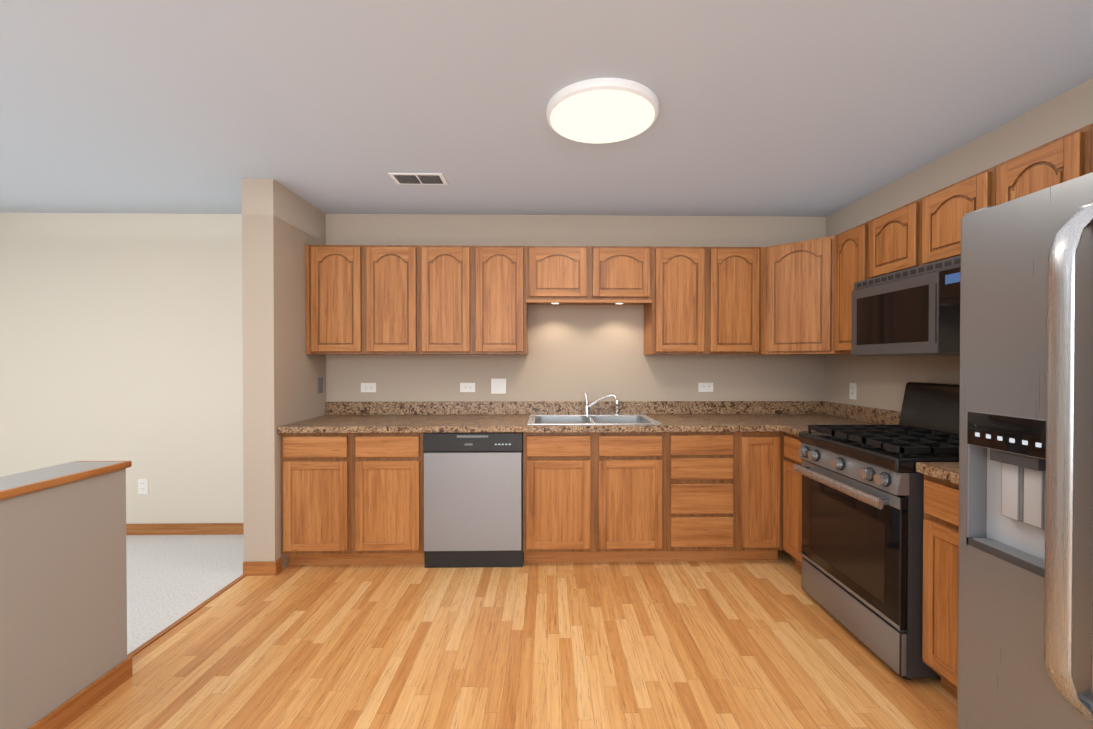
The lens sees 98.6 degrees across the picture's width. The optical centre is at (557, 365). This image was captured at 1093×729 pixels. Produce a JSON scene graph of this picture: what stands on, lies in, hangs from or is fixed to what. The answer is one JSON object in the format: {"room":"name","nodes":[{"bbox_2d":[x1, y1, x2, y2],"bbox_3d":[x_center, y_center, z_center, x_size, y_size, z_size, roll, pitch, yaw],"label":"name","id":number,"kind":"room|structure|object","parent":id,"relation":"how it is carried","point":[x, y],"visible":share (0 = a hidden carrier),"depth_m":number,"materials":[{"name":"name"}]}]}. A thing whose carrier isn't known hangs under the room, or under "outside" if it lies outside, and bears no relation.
{"room":"kitchen","nodes":[
{"label":"kitchen","id":0,"kind":"room"},
{"bbox_2d":[0,461,126,728],"bbox_3d":[-1.849,0.875,-0.685,0.215,0.905,5.275,0,0,-1],"label":"wall","id":1,"kind":"structure","parent":0,"point":[63,602],"depth_m":1.69,"materials":[{"name":"grey paint"}]},
{"bbox_2d":[0,461,131,499],"bbox_3d":[-1.842,0.435,-0.681,0.229,0.027,5.289,0,0,-1],"label":"half wall cap","id":2,"kind":"object","parent":1,"relation":"on","point":[24,489],"visible":0.75,"depth_m":1.69,"materials":[{"name":"brown wood"}]},
{"bbox_2d":[126,534,243,654],"bbox_3d":[-4.094,1.370,0.173,4.420,0.100,7.070,0,0,-1],"label":"floor carpet","id":3,"kind":"object","parent":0,"point":[171,579],"depth_m":2.91,"materials":[{"name":"white carpet"}]},
{"bbox_2d":[242,179,325,568],"bbox_3d":[-1.850,0.074,3.242,0.191,2.440,0.700,0,0,-1],"label":"wall","id":4,"kind":"structure","parent":0,"point":[282,227],"depth_m":2.90,"materials":[{"name":"beige paint"}]},
{"bbox_2d":[318,377,322,392],"bbox_3d":[-1.751,0.149,3.474,0.016,0.116,0.072,0,0,-1],"label":"outlet","id":5,"kind":"object","parent":4,"relation":"attached to","point":[320,384],"visible":1,"depth_m":3.47,"materials":[{"name":"grey plastic"}]},
{"bbox_2d":[0,213,825,523],"bbox_3d":[-2.072,0.070,3.652,8.600,2.440,0.170,0,0,-1],"label":"wall","id":6,"kind":"structure","parent":0,"point":[121,338],"depth_m":3.57,"materials":[{"name":"beige paint"}]},
{"bbox_2d":[138,479,147,493],"bbox_3d":[-3.151,0.921,3.568,0.072,0.116,0.009,0,0,-1],"label":"outlet","id":7,"kind":"object","parent":6,"relation":"attached to","point":[142,483],"depth_m":3.57,"materials":[{"name":"white plastic"}]},
{"bbox_2d":[361,383,375,391],"bbox_3d":[-1.441,0.171,3.575,0.116,0.072,0.009,0,0,-1],"label":"outlet","id":8,"kind":"object","parent":6,"relation":"attached to","point":[365,387],"depth_m":3.57,"materials":[{"name":"white plastic"}]},
{"bbox_2d":[460,383,474,391],"bbox_3d":[-0.688,0.171,3.590,0.116,0.072,0.009,0,0,-1],"label":"outlet","id":9,"kind":"object","parent":6,"relation":"attached to","point":[464,387],"depth_m":3.59,"materials":[{"name":"white plastic"}]},
{"bbox_2d":[491,379,505,393],"bbox_3d":[-0.451,0.161,3.592,0.116,0.116,0.015,0,0,-1],"label":"light switch","id":10,"kind":"object","parent":6,"relation":"attached to","point":[498,386],"depth_m":3.59,"materials":[{"name":"white plastic"}]},
{"bbox_2d":[305,245,760,354],"bbox_3d":[-0.159,-0.458,3.438,3.195,0.760,0.321,0,0,-1],"label":"upper cabinet","id":11,"kind":"object","parent":6,"relation":"attached to","point":[413,300],"visible":1,"depth_m":3.28,"materials":[{"name":"brown wood"}]},
{"bbox_2d":[698,383,712,391],"bbox_3d":[1.145,0.171,3.627,0.116,0.072,0.009,0,0,-1],"label":"outlet","id":12,"kind":"object","parent":6,"relation":"attached to","point":[702,387],"depth_m":3.63,"materials":[{"name":"white plastic"}]},
{"bbox_2d":[755,236,841,354],"bbox_3d":[1.762,-0.457,3.333,0.640,0.760,0.608,0,0,-1],"label":"upper cabinet","id":13,"kind":"object","parent":6,"relation":"attached to","point":[797,298],"visible":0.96,"depth_m":3.17,"materials":[{"name":"brown wood"}]},
{"bbox_2d":[63,549,956,728],"bbox_3d":[0.205,1.369,0.248,4.180,0.100,7.050,0,0,-1],"label":"floor","id":14,"kind":"structure","parent":0,"point":[687,645],"depth_m":2.09,"materials":[{"name":"brown wood"}]},
{"bbox_2d":[127,575,245,656],"bbox_3d":[-1.919,1.297,2.431,0.026,0.007,0.940,0,0,-1],"label":"transition strip","id":15,"kind":"object","parent":14,"relation":"on","point":[171,626],"depth_m":2.40,"materials":[{"name":"brown wood"}]},
{"bbox_2d":[281,433,424,564],"bbox_3d":[-1.306,0.859,3.271,0.893,0.870,0.631,0,0,-1],"label":"base cabinet","id":16,"kind":"object","parent":14,"relation":"on","point":[351,498],"depth_m":2.96,"materials":[{"name":"brown wood"}]},
{"bbox_2d":[277,393,900,435],"bbox_3d":[0.168,0.393,3.128,3.836,0.357,0.969,0,0,-1],"label":"countertop","id":17,"kind":"structure","parent":16,"relation":"on","point":[795,418],"depth_m":3.43,"materials":[{"name":"stone"}]},
{"bbox_2d":[527,414,661,424],"bbox_3d":[0.230,0.472,3.291,0.864,0.196,0.574,0,0,-1],"label":"sink","id":18,"kind":"object","parent":17,"relation":"in","point":[532,419],"depth_m":3.47,"materials":[{"name":"silver metal"}]},
{"bbox_2d":[582,393,619,414],"bbox_3d":[0.326,0.291,3.504,0.283,0.161,0.107,0,0,-1],"label":"faucet","id":19,"kind":"object","parent":17,"relation":"on","point":[587,411],"depth_m":3.50,"materials":[{"name":"silver metal"}]},
{"bbox_2d":[423,432,523,567],"bbox_3d":[-0.543,0.860,3.272,0.628,0.868,0.620,0,0,-1],"label":"dishwasher","id":20,"kind":"object","parent":14,"relation":"on","point":[472,499],"visible":1,"depth_m":2.96,"materials":[{"name":"grey metal"}]},
{"bbox_2d":[641,432,740,561],"bbox_3d":[0.908,0.858,3.315,0.483,0.870,0.631,0,0,-1],"label":"base cabinet","id":21,"kind":"object","parent":14,"relation":"on","point":[691,481],"depth_m":3.00,"materials":[{"name":"brown wood"}]},
{"bbox_2d":[741,432,783,560],"bbox_3d":[1.301,0.858,3.323,0.303,0.870,0.631,0,0,-1],"label":"base cabinet","id":22,"kind":"object","parent":14,"relation":"on","point":[762,453],"depth_m":3.01,"materials":[{"name":"brown wood"}]},
{"bbox_2d":[783,432,802,570],"bbox_3d":[1.768,0.862,2.857,0.649,0.870,0.357,0,0,-1],"label":"base cabinet","id":23,"kind":"object","parent":14,"relation":"on","point":[792,512],"visible":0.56,"depth_m":2.90,"materials":[{"name":"brown wood"}]},
{"bbox_2d":[793,382,959,679],"bbox_3d":[1.707,0.701,2.292,0.773,1.203,0.754,0,0,-1],"label":"range","id":24,"kind":"object","parent":14,"relation":"on","point":[862,526],"visible":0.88,"depth_m":2.15,"materials":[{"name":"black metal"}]},
{"bbox_2d":[922,474,958,698],"bbox_3d":[1.790,0.872,1.729,0.649,0.870,0.364,0,0,-1],"label":"base cabinet","id":25,"kind":"object","parent":14,"relation":"on","point":[940,580],"visible":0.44,"depth_m":1.80,"materials":[{"name":"brown wood"}]},
{"bbox_2d":[916,462,958,484],"bbox_3d":[1.783,0.364,1.725,0.663,0.140,0.364,0,0,-1],"label":"countertop","id":26,"kind":"structure","parent":25,"relation":"on","point":[947,471],"depth_m":1.81,"materials":[{"name":"stone"}]},
{"bbox_2d":[957,172,1092,728],"bbox_3d":[1.664,0.416,1.073,0.900,1.792,0.912,0,0,-1],"label":"refrigerator","id":27,"kind":"object","parent":14,"relation":"on","point":[1025,604],"visible":1,"depth_m":1.30,"materials":[{"name":"grey metal"}]},
{"bbox_2d":[0,0,1092,216],"bbox_3d":[-2.003,-1.170,0.117,8.600,0.100,7.220,0,0,-1],"label":"ceiling","id":28,"kind":"structure","parent":0,"point":[803,108],"depth_m":1.99,"materials":[{"name":"grey paint"}]},
{"bbox_2d":[388,173,447,184],"bbox_3d":[-0.847,-1.138,2.871,0.320,0.009,0.170,0,0,-1],"label":"ceiling vent","id":29,"kind":"object","parent":28,"relation":"in","point":[422,178],"visible":1,"depth_m":2.85,"materials":[{"name":"white metal"}]},
{"bbox_2d":[546,78,658,143],"bbox_3d":[0.198,-1.115,2.102,0.500,0.042,0.500,0,0,-1],"label":"ceiling light","id":30,"kind":"object","parent":28,"relation":"attached to","point":[601,110],"visible":1,"depth_m":2.02,"materials":[{"name":"white paint"}]},
{"bbox_2d":[825,78,1092,411],"bbox_3d":[2.221,0.100,0.202,0.150,2.440,6.900,0,0,-1],"label":"wall","id":31,"kind":"structure","parent":0,"point":[881,381],"depth_m":2.67,"materials":[{"name":"beige paint"}]},
{"bbox_2d":[834,222,865,353],"bbox_3d":[1.931,-0.453,2.868,0.321,0.760,0.327,0,0,-1],"label":"upper cabinet","id":32,"kind":"object","parent":31,"relation":"attached to","point":[849,245],"depth_m":2.88,"materials":[{"name":"brown wood"}]},
{"bbox_2d":[849,383,856,399],"bbox_3d":[2.080,0.183,3.310,0.009,0.116,0.072,0,0,-1],"label":"outlet","id":33,"kind":"object","parent":31,"relation":"attached to","point":[853,386],"depth_m":3.30,"materials":[{"name":"white plastic"}]},
{"bbox_2d":[866,168,989,278],"bbox_3d":[1.941,-0.652,2.322,0.321,0.352,0.761,0,0,-1],"label":"upper cabinet","id":34,"kind":"object","parent":31,"relation":"attached to","point":[923,230],"depth_m":2.28,"materials":[{"name":"brown wood"}]},
{"bbox_2d":[851,255,960,355],"bbox_3d":[1.896,-0.258,2.325,0.410,0.424,0.749,0,0,-1],"label":"microwave","id":35,"kind":"object","parent":34,"relation":"attached to","point":[914,311],"visible":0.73,"depth_m":2.26,"materials":[{"name":"grey metal"}]},
{"bbox_2d":[990,126,1085,205],"bbox_3d":[1.952,-0.444,1.774,0.321,0.760,0.339,0,0,-1],"label":"upper cabinet","id":36,"kind":"object","parent":31,"relation":"attached to","point":[1062,159],"depth_m":1.75,"materials":[{"name":"brown wood"}]},
{"bbox_2d":[1086,123,1092,173],"bbox_3d":[1.965,-0.658,1.121,0.321,0.320,0.961,0,0,-1],"label":"upper cabinet","id":37,"kind":"object","parent":31,"relation":"attached to","point":[1089,128],"depth_m":1.60,"materials":[{"name":"brown wood"}]},
{"bbox_3d":[-6.227,0.101,0.045,0.150,2.440,6.920,0,0,-1],"label":"wall","id":38,"kind":"structure","parent":0,"visible":0},
{"bbox_2d":[28,656,131,728],"bbox_3d":[-1.738,1.285,-0.673,0.015,0.085,5.287,0,0,-1],"label":"baseboard","id":39,"kind":"structure","parent":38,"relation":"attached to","point":[69,711],"depth_m":1.77,"materials":[{"name":"brown wood"}]},
{"bbox_2d":[126,523,243,534],"bbox_3d":[-4.072,1.249,3.551,4.238,0.085,0.015,0,0,-1],"label":"baseboard","id":40,"kind":"structure","parent":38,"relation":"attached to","point":[174,528],"depth_m":3.57,"materials":[{"name":"brown wood"}]}
]}

